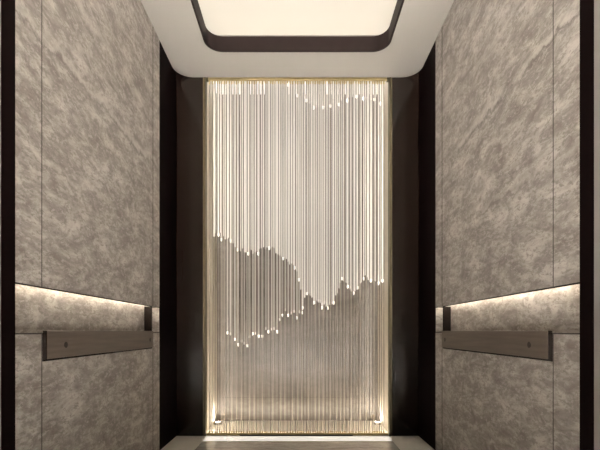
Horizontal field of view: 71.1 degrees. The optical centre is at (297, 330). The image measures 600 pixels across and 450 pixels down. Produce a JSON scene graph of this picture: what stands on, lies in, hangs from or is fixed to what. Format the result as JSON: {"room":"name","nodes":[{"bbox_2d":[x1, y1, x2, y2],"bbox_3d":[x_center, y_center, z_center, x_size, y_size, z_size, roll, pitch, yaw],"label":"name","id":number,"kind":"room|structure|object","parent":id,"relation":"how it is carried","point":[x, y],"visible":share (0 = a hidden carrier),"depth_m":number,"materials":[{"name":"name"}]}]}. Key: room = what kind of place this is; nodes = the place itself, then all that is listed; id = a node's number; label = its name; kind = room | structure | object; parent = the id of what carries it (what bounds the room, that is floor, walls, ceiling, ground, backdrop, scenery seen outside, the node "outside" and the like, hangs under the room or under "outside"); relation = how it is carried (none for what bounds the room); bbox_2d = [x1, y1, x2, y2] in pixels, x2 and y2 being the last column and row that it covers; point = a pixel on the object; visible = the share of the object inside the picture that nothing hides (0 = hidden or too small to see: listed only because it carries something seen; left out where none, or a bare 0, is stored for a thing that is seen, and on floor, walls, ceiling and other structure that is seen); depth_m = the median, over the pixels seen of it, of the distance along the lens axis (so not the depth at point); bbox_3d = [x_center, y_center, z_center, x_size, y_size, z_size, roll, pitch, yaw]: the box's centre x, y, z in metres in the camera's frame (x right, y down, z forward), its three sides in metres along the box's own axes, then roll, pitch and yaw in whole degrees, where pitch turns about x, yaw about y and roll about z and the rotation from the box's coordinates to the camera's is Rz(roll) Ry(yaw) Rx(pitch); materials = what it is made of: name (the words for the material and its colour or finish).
{"room":"elevator interior","nodes":[
{"label":"elevator interior","id":0,"kind":"room"},
{"bbox_2d":[15,0,159,449],"bbox_3d":[-0.995,-0.725,2.089,0.151,3.050,1.482,0,0,0],"label":"wall","id":1,"kind":"structure","parent":0,"point":[87,71],"depth_m":1.84,"materials":[{"name":"grey stone"}]},
{"bbox_2d":[1,0,14,449],"bbox_3d":[-0.990,-0.725,1.337,0.141,3.050,0.063,0,0,0],"label":"wall panel","id":2,"kind":"object","parent":1,"relation":"attached to","point":[7,6],"visible":1,"depth_m":1.33,"materials":[{"name":"brown metal"}]},
{"bbox_2d":[42,331,152,361],"bbox_3d":[-0.912,0.054,2.080,0.015,0.111,1.132,0,0,0],"label":"handrail","id":3,"kind":"object","parent":1,"relation":"attached to","point":[56,345],"visible":1,"depth_m":1.84,"materials":[{"name":"brown wood"}]},
{"bbox_2d":[152,40,175,449],"bbox_3d":[-0.991,-0.725,3.030,0.138,3.050,0.460,0,0,0],"label":"wall panel","id":4,"kind":"object","parent":1,"relation":"attached to","point":[167,74],"visible":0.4,"depth_m":2.96,"materials":[{"name":"brown metal"}]},
{"bbox_2d":[207,81,387,430],"bbox_3d":[0.000,-0.715,3.515,1.800,3.070,0.630,0,0,0],"label":"wall","id":5,"kind":"structure","parent":0,"point":[285,321],"depth_m":3.75,"materials":[{"name":"grey"}]},
{"bbox_2d":[176,72,202,435],"bbox_3d":[-0.826,-0.725,3.230,0.208,3.050,0.060,0,0,0],"label":"wall panel","id":6,"kind":"object","parent":5,"relation":"attached to","point":[189,90],"visible":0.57,"depth_m":3.20,"materials":[{"name":"brown metal"}]},
{"bbox_2d":[203,77,206,435],"bbox_3d":[-0.711,-0.655,3.222,0.022,2.910,0.056,0,0,0],"label":"trim","id":7,"kind":"structure","parent":5,"relation":"attached to","point":[204,78],"depth_m":3.20,"materials":[{"name":"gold metal"}]},
{"bbox_2d":[206,77,388,81],"bbox_3d":[0.000,-1.936,3.230,1.401,0.035,0.024,0,0,0],"label":"rail","id":8,"kind":"object","parent":5,"relation":"attached to","point":[386,79],"visible":0.87,"depth_m":3.22,"materials":[{"name":"gold metal"}]},
{"bbox_2d":[209,80,210,432],"bbox_3d":[-0.676,-0.575,3.234,0.012,2.719,0.012,0,0,0],"label":"wire","id":9,"kind":"object","parent":8,"relation":"hanging from","point":[209,80],"visible":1,"depth_m":3.23,"materials":[{"name":"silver metal"}]},
{"bbox_2d":[211,80,212,432],"bbox_3d":[-0.656,-0.575,3.234,0.012,2.719,0.012,0,0,0],"label":"wire","id":10,"kind":"object","parent":8,"relation":"hanging from","point":[212,80],"visible":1,"depth_m":3.23,"materials":[{"name":"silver metal"}]},
{"bbox_2d":[217,80,217,432],"bbox_3d":[-0.617,-0.575,3.227,0.011,2.719,0.011,0,0,0],"label":"wire","id":11,"kind":"object","parent":8,"relation":"hanging from","point":[217,80],"visible":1,"depth_m":3.23,"materials":[{"name":"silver metal"}]},
{"bbox_2d":[219,80,219,432],"bbox_3d":[-0.599,-0.575,3.227,0.011,2.719,0.011,0,0,0],"label":"wire","id":12,"kind":"object","parent":8,"relation":"hanging from","point":[219,80],"visible":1,"depth_m":3.23,"materials":[{"name":"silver metal"}]},
{"bbox_2d":[223,80,224,432],"bbox_3d":[-0.564,-0.575,3.234,0.012,2.719,0.012,0,0,0],"label":"wire","id":13,"kind":"object","parent":8,"relation":"hanging from","point":[224,80],"visible":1,"depth_m":3.23,"materials":[{"name":"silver metal"}]},
{"bbox_2d":[226,80,226,432],"bbox_3d":[-0.546,-0.575,3.227,0.011,2.719,0.011,0,0,0],"label":"wire","id":14,"kind":"object","parent":8,"relation":"hanging from","point":[226,80],"visible":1,"depth_m":3.23,"materials":[{"name":"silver metal"}]},
{"bbox_2d":[229,80,229,432],"bbox_3d":[-0.524,-0.575,3.227,0.011,2.719,0.011,0,0,0],"label":"wire","id":15,"kind":"object","parent":8,"relation":"hanging from","point":[229,80],"visible":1,"depth_m":3.23,"materials":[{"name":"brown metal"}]},
{"bbox_2d":[231,80,232,432],"bbox_3d":[-0.505,-0.575,3.234,0.012,2.719,0.012,0,0,0],"label":"wire","id":16,"kind":"object","parent":8,"relation":"hanging from","point":[231,80],"visible":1,"depth_m":3.23,"materials":[{"name":"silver metal"}]},
{"bbox_2d":[236,80,236,432],"bbox_3d":[-0.468,-0.575,3.234,0.012,2.719,0.012,0,0,0],"label":"wire","id":17,"kind":"object","parent":8,"relation":"hanging from","point":[236,80],"visible":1,"depth_m":3.23,"materials":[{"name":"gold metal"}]},
{"bbox_2d":[241,80,241,432],"bbox_3d":[-0.431,-0.575,3.234,0.012,2.719,0.012,0,0,0],"label":"wire","id":18,"kind":"object","parent":8,"relation":"hanging from","point":[241,80],"visible":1,"depth_m":3.23,"materials":[{"name":"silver metal"}]},
{"bbox_2d":[243,80,243,432],"bbox_3d":[-0.414,-0.575,3.227,0.011,2.719,0.011,0,0,0],"label":"wire","id":19,"kind":"object","parent":8,"relation":"hanging from","point":[243,80],"visible":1,"depth_m":3.23,"materials":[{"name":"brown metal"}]},
{"bbox_2d":[247,80,247,432],"bbox_3d":[-0.386,-0.575,3.227,0.011,2.719,0.011,0,0,0],"label":"wire","id":20,"kind":"object","parent":8,"relation":"hanging from","point":[247,80],"visible":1,"depth_m":3.23,"materials":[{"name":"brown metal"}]},
{"bbox_2d":[249,80,249,432],"bbox_3d":[-0.368,-0.575,3.234,0.012,2.719,0.012,0,0,0],"label":"wire","id":21,"kind":"object","parent":8,"relation":"hanging from","point":[249,80],"visible":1,"depth_m":3.23,"materials":[{"name":"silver metal"}]},
{"bbox_2d":[253,80,254,432],"bbox_3d":[-0.333,-0.575,3.234,0.012,2.719,0.012,0,0,0],"label":"wire","id":22,"kind":"object","parent":8,"relation":"hanging from","point":[254,80],"visible":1,"depth_m":3.23,"materials":[{"name":"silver metal"}]},
{"bbox_2d":[256,80,256,432],"bbox_3d":[-0.316,-0.575,3.227,0.011,2.719,0.011,0,0,0],"label":"wire","id":23,"kind":"object","parent":8,"relation":"hanging from","point":[256,80],"visible":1,"depth_m":3.23,"materials":[{"name":"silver metal"}]},
{"bbox_2d":[262,80,262,432],"bbox_3d":[-0.270,-0.575,3.234,0.012,2.719,0.012,0,0,0],"label":"wire","id":24,"kind":"object","parent":8,"relation":"hanging from","point":[262,80],"visible":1,"depth_m":3.23,"materials":[{"name":"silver metal"}]},
{"bbox_2d":[270,80,270,432],"bbox_3d":[-0.207,-0.575,3.227,0.011,2.719,0.011,0,0,0],"label":"wire","id":25,"kind":"object","parent":8,"relation":"hanging from","point":[270,80],"visible":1,"depth_m":3.23,"materials":[{"name":"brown metal"}]},
{"bbox_2d":[272,80,273,432],"bbox_3d":[-0.190,-0.575,3.234,0.012,2.719,0.012,0,0,0],"label":"wire","id":26,"kind":"object","parent":8,"relation":"hanging from","point":[272,80],"visible":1,"depth_m":3.23,"materials":[{"name":"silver metal"}]},
{"bbox_2d":[278,80,278,432],"bbox_3d":[-0.145,-0.575,3.227,0.011,2.719,0.011,0,0,0],"label":"wire","id":27,"kind":"object","parent":8,"relation":"hanging from","point":[278,80],"visible":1,"depth_m":3.23,"materials":[{"name":"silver metal"}]},
{"bbox_2d":[280,80,281,432],"bbox_3d":[-0.128,-0.575,3.234,0.012,2.719,0.012,0,0,0],"label":"wire","id":28,"kind":"object","parent":8,"relation":"hanging from","point":[280,80],"visible":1,"depth_m":3.23,"materials":[{"name":"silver metal"}]},
{"bbox_2d":[290,80,290,432],"bbox_3d":[-0.055,-0.575,3.227,0.011,2.719,0.011,0,0,0],"label":"wire","id":29,"kind":"object","parent":8,"relation":"hanging from","point":[290,80],"visible":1,"depth_m":3.23,"materials":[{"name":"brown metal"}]},
{"bbox_2d":[292,80,292,432],"bbox_3d":[-0.038,-0.575,3.234,0.012,2.719,0.012,0,0,0],"label":"wire","id":30,"kind":"object","parent":8,"relation":"hanging from","point":[292,80],"visible":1,"depth_m":3.23,"materials":[{"name":"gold metal"}]},
{"bbox_2d":[295,80,295,432],"bbox_3d":[-0.015,-0.575,3.227,0.011,2.719,0.011,0,0,0],"label":"wire","id":31,"kind":"object","parent":8,"relation":"hanging from","point":[295,80],"visible":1,"depth_m":3.23,"materials":[{"name":"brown metal"}]},
{"bbox_2d":[297,80,298,432],"bbox_3d":[0.002,-0.575,3.234,0.012,2.719,0.012,0,0,0],"label":"wire","id":32,"kind":"object","parent":8,"relation":"hanging from","point":[297,80],"visible":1,"depth_m":3.23,"materials":[{"name":"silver metal"}]},
{"bbox_2d":[301,80,302,432],"bbox_3d":[0.033,-0.575,3.234,0.012,2.719,0.012,0,0,0],"label":"wire","id":33,"kind":"object","parent":8,"relation":"hanging from","point":[301,80],"visible":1,"depth_m":3.23,"materials":[{"name":"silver metal"}]},
{"bbox_2d":[303,80,303,432],"bbox_3d":[0.047,-0.575,3.227,0.011,2.719,0.011,0,0,0],"label":"wire","id":34,"kind":"object","parent":8,"relation":"hanging from","point":[303,80],"visible":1,"depth_m":3.23,"materials":[{"name":"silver metal"}]},
{"bbox_2d":[306,80,306,432],"bbox_3d":[0.070,-0.575,3.227,0.011,2.719,0.011,0,0,0],"label":"wire","id":35,"kind":"object","parent":8,"relation":"hanging from","point":[306,80],"visible":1,"depth_m":3.23,"materials":[{"name":"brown metal"}]},
{"bbox_2d":[308,80,308,432],"bbox_3d":[0.084,-0.575,3.234,0.012,2.719,0.012,0,0,0],"label":"wire","id":36,"kind":"object","parent":8,"relation":"hanging from","point":[308,80],"visible":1,"depth_m":3.23,"materials":[{"name":"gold metal"}]},
{"bbox_2d":[314,80,315,432],"bbox_3d":[0.136,-0.575,3.234,0.012,2.719,0.012,0,0,0],"label":"wire","id":37,"kind":"object","parent":8,"relation":"hanging from","point":[315,80],"visible":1,"depth_m":3.23,"materials":[{"name":"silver metal"}]},
{"bbox_2d":[317,80,317,432],"bbox_3d":[0.153,-0.575,3.227,0.011,2.719,0.011,0,0,0],"label":"wire","id":38,"kind":"object","parent":8,"relation":"hanging from","point":[317,80],"visible":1,"depth_m":3.23,"materials":[{"name":"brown metal"}]},
{"bbox_2d":[318,80,319,432],"bbox_3d":[0.167,-0.575,3.234,0.012,2.719,0.012,0,0,0],"label":"wire","id":39,"kind":"object","parent":8,"relation":"hanging from","point":[319,80],"visible":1,"depth_m":3.23,"materials":[{"name":"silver metal"}]},
{"bbox_2d":[322,80,323,432],"bbox_3d":[0.198,-0.575,3.234,0.012,2.719,0.012,0,0,0],"label":"wire","id":40,"kind":"object","parent":8,"relation":"hanging from","point":[323,80],"visible":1,"depth_m":3.23,"materials":[{"name":"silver metal"}]},
{"bbox_2d":[325,80,325,432],"bbox_3d":[0.215,-0.575,3.227,0.011,2.719,0.011,0,0,0],"label":"wire","id":41,"kind":"object","parent":8,"relation":"hanging from","point":[325,80],"visible":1,"depth_m":3.23,"materials":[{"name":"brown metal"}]},
{"bbox_2d":[328,80,328,432],"bbox_3d":[0.239,-0.575,3.227,0.011,2.719,0.011,0,0,0],"label":"wire","id":42,"kind":"object","parent":8,"relation":"hanging from","point":[328,80],"visible":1,"depth_m":3.23,"materials":[{"name":"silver metal"}]},
{"bbox_2d":[329,80,330,432],"bbox_3d":[0.252,-0.575,3.234,0.012,2.719,0.012,0,0,0],"label":"wire","id":43,"kind":"object","parent":8,"relation":"hanging from","point":[330,80],"visible":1,"depth_m":3.23,"materials":[{"name":"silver metal"}]},
{"bbox_2d":[334,80,334,432],"bbox_3d":[0.285,-0.575,3.227,0.011,2.719,0.011,0,0,0],"label":"wire","id":44,"kind":"object","parent":8,"relation":"hanging from","point":[334,80],"visible":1,"depth_m":3.23,"materials":[{"name":"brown metal"}]},
{"bbox_2d":[336,80,337,432],"bbox_3d":[0.302,-0.575,3.234,0.012,2.719,0.012,0,0,0],"label":"wire","id":45,"kind":"object","parent":8,"relation":"hanging from","point":[336,80],"visible":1,"depth_m":3.23,"materials":[{"name":"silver metal"}]},
{"bbox_2d":[340,80,340,432],"bbox_3d":[0.332,-0.575,3.234,0.012,2.719,0.012,0,0,0],"label":"wire","id":46,"kind":"object","parent":8,"relation":"hanging from","point":[340,80],"visible":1,"depth_m":3.23,"materials":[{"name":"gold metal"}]},
{"bbox_2d":[342,80,342,432],"bbox_3d":[0.347,-0.575,3.227,0.011,2.719,0.011,0,0,0],"label":"wire","id":47,"kind":"object","parent":8,"relation":"hanging from","point":[342,80],"visible":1,"depth_m":3.23,"materials":[{"name":"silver metal"}]},
{"bbox_2d":[344,80,344,432],"bbox_3d":[0.361,-0.575,3.234,0.012,2.719,0.012,0,0,0],"label":"wire","id":48,"kind":"object","parent":8,"relation":"hanging from","point":[344,80],"visible":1,"depth_m":3.23,"materials":[{"name":"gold metal"}]},
{"bbox_2d":[349,80,349,432],"bbox_3d":[0.399,-0.575,3.227,0.011,2.719,0.011,0,0,0],"label":"wire","id":49,"kind":"object","parent":8,"relation":"hanging from","point":[349,80],"visible":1,"depth_m":3.23,"materials":[{"name":"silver metal"}]},
{"bbox_2d":[350,80,351,432],"bbox_3d":[0.413,-0.575,3.234,0.012,2.719,0.012,0,0,0],"label":"wire","id":50,"kind":"object","parent":8,"relation":"hanging from","point":[351,80],"visible":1,"depth_m":3.23,"materials":[{"name":"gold metal"}]},
{"bbox_2d":[358,80,358,432],"bbox_3d":[0.468,-0.575,3.227,0.011,2.719,0.011,0,0,0],"label":"wire","id":51,"kind":"object","parent":8,"relation":"hanging from","point":[358,80],"visible":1,"depth_m":3.23,"materials":[{"name":"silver metal"}]},
{"bbox_2d":[359,80,360,432],"bbox_3d":[0.482,-0.575,3.234,0.012,2.719,0.012,0,0,0],"label":"wire","id":52,"kind":"object","parent":8,"relation":"hanging from","point":[360,80],"visible":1,"depth_m":3.23,"materials":[{"name":"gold metal"}]},
{"bbox_2d":[364,80,364,432],"bbox_3d":[0.514,-0.575,3.227,0.011,2.719,0.011,0,0,0],"label":"wire","id":53,"kind":"object","parent":8,"relation":"hanging from","point":[364,80],"visible":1,"depth_m":3.23,"materials":[{"name":"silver metal"}]},
{"bbox_2d":[366,80,366,432],"bbox_3d":[0.531,-0.575,3.234,0.012,2.719,0.012,0,0,0],"label":"wire","id":54,"kind":"object","parent":8,"relation":"hanging from","point":[366,80],"visible":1,"depth_m":3.23,"materials":[{"name":"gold metal"}]},
{"bbox_2d":[369,80,369,432],"bbox_3d":[0.554,-0.575,3.227,0.011,2.719,0.011,0,0,0],"label":"wire","id":55,"kind":"object","parent":8,"relation":"hanging from","point":[369,80],"visible":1,"depth_m":3.23,"materials":[{"name":"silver metal"}]},
{"bbox_2d":[372,80,372,432],"bbox_3d":[0.578,-0.575,3.227,0.011,2.719,0.011,0,0,0],"label":"wire","id":56,"kind":"object","parent":8,"relation":"hanging from","point":[372,80],"visible":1,"depth_m":3.23,"materials":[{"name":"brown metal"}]},
{"bbox_2d":[373,80,374,432],"bbox_3d":[0.591,-0.575,3.234,0.012,2.719,0.012,0,0,0],"label":"wire","id":57,"kind":"object","parent":8,"relation":"hanging from","point":[374,80],"visible":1,"depth_m":3.23,"materials":[{"name":"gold metal"}]},
{"bbox_2d":[377,80,378,432],"bbox_3d":[0.618,-0.575,3.234,0.012,2.719,0.012,0,0,0],"label":"wire","id":58,"kind":"object","parent":8,"relation":"hanging from","point":[377,80],"visible":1,"depth_m":3.23,"materials":[{"name":"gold metal"}]},
{"bbox_2d":[379,80,379,432],"bbox_3d":[0.630,-0.575,3.227,0.011,2.719,0.011,0,0,0],"label":"wire","id":59,"kind":"object","parent":8,"relation":"hanging from","point":[379,80],"visible":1,"depth_m":3.23,"materials":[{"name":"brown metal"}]},
{"bbox_2d":[380,80,381,432],"bbox_3d":[0.645,-0.575,3.234,0.012,2.719,0.012,0,0,0],"label":"wire","id":60,"kind":"object","parent":8,"relation":"hanging from","point":[381,80],"visible":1,"depth_m":3.23,"materials":[{"name":"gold metal"}]},
{"bbox_2d":[213,81,382,346],"bbox_3d":[0.000,-0.985,3.507,1.480,2.249,0.465,0,0,0],"label":"wall light","id":61,"kind":"object","parent":5,"relation":"attached to","point":[216,81],"depth_m":3.40,"materials":[{"name":"white"}]},
{"bbox_2d":[388,77,391,435],"bbox_3d":[0.711,-0.655,3.222,0.022,2.910,0.056,0,0,0],"label":"trim","id":62,"kind":"structure","parent":5,"relation":"attached to","point":[390,78],"depth_m":3.20,"materials":[{"name":"gold metal"}]},
{"bbox_2d":[392,72,418,435],"bbox_3d":[0.826,-0.725,3.230,0.208,3.050,0.060,0,0,0],"label":"wall panel","id":63,"kind":"object","parent":5,"relation":"attached to","point":[405,90],"visible":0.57,"depth_m":3.20,"materials":[{"name":"brown metal"}]},
{"bbox_2d":[141,0,453,76],"bbox_3d":[0.000,-2.083,2.123,1.832,0.313,2.147,0,0,0],"label":"ceiling","id":64,"kind":"structure","parent":0,"point":[191,49],"depth_m":2.89,"materials":[{"name":"beige paint"}]},
{"bbox_2d":[198,0,396,34],"bbox_3d":[0.000,-2.081,2.100,1.640,0.238,2.000,0,0,0],"label":"ceiling light","id":65,"kind":"object","parent":64,"relation":"attached to","point":[221,17],"visible":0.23,"depth_m":2.92,"materials":[{"name":"white plastic"}]},
{"bbox_2d":[161,421,433,449],"bbox_3d":[0.000,0.859,-0.490,5.200,0.121,8.620,0,0,0],"label":"floor","id":66,"kind":"structure","parent":0,"point":[179,442],"depth_m":3.04,"materials":[{"name":"beige stone"}]},
{"bbox_2d":[207,433,387,435],"bbox_3d":[0.000,0.792,3.221,1.396,0.016,0.038,0,0,0],"label":"rail","id":67,"kind":"object","parent":66,"relation":"on","point":[240,434],"visible":1,"depth_m":3.22,"materials":[{"name":"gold metal"}]},
{"bbox_2d":[203,436,391,440],"bbox_3d":[0.000,0.804,3.119,1.384,0.011,0.144,0,0,0],"label":"floor light","id":68,"kind":"object","parent":66,"relation":"in","point":[208,438],"visible":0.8,"depth_m":3.12,"materials":[{"name":"white plastic"}]},
{"bbox_2d":[435,0,579,449],"bbox_3d":[0.995,-0.725,2.089,0.151,3.050,1.482,0,0,0],"label":"wall","id":69,"kind":"structure","parent":0,"point":[508,71],"depth_m":1.84,"materials":[{"name":"grey stone"}]},
{"bbox_2d":[419,40,442,449],"bbox_3d":[0.991,-0.725,3.030,0.138,3.050,0.460,0,0,0],"label":"wall panel","id":70,"kind":"object","parent":69,"relation":"attached to","point":[427,74],"visible":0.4,"depth_m":2.98,"materials":[{"name":"brown metal"}]},
{"bbox_2d":[442,331,552,361],"bbox_3d":[0.912,0.054,2.080,0.015,0.111,1.132,0,0,0],"label":"handrail","id":71,"kind":"object","parent":69,"relation":"attached to","point":[537,345],"visible":1,"depth_m":1.84,"materials":[{"name":"brown wood"}]},
{"bbox_2d":[580,0,593,449],"bbox_3d":[0.990,-0.725,1.337,0.141,3.050,0.063,0,0,0],"label":"wall panel","id":72,"kind":"object","parent":69,"relation":"attached to","point":[586,6],"visible":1,"depth_m":1.33,"materials":[{"name":"brown metal"}]},
{"bbox_3d":[0.000,-0.900,1.110,5.200,3.400,0.120,0,0,0],"label":"wall","id":73,"kind":"structure","parent":0,"visible":0},
{"bbox_2d":[0,0,0,449],"bbox_3d":[-0.990,-0.725,1.177,0.140,3.050,0.253,0,0,0],"label":"door frame","id":74,"kind":"structure","parent":73,"relation":"attached to","point":[0,0],"depth_m":1.30,"materials":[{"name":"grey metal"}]},
{"bbox_2d":[594,0,599,449],"bbox_3d":[0.990,-0.725,1.177,0.140,3.050,0.253,0,0,0],"label":"door frame","id":75,"kind":"structure","parent":73,"relation":"attached to","point":[596,2],"depth_m":1.29,"materials":[{"name":"grey metal"}]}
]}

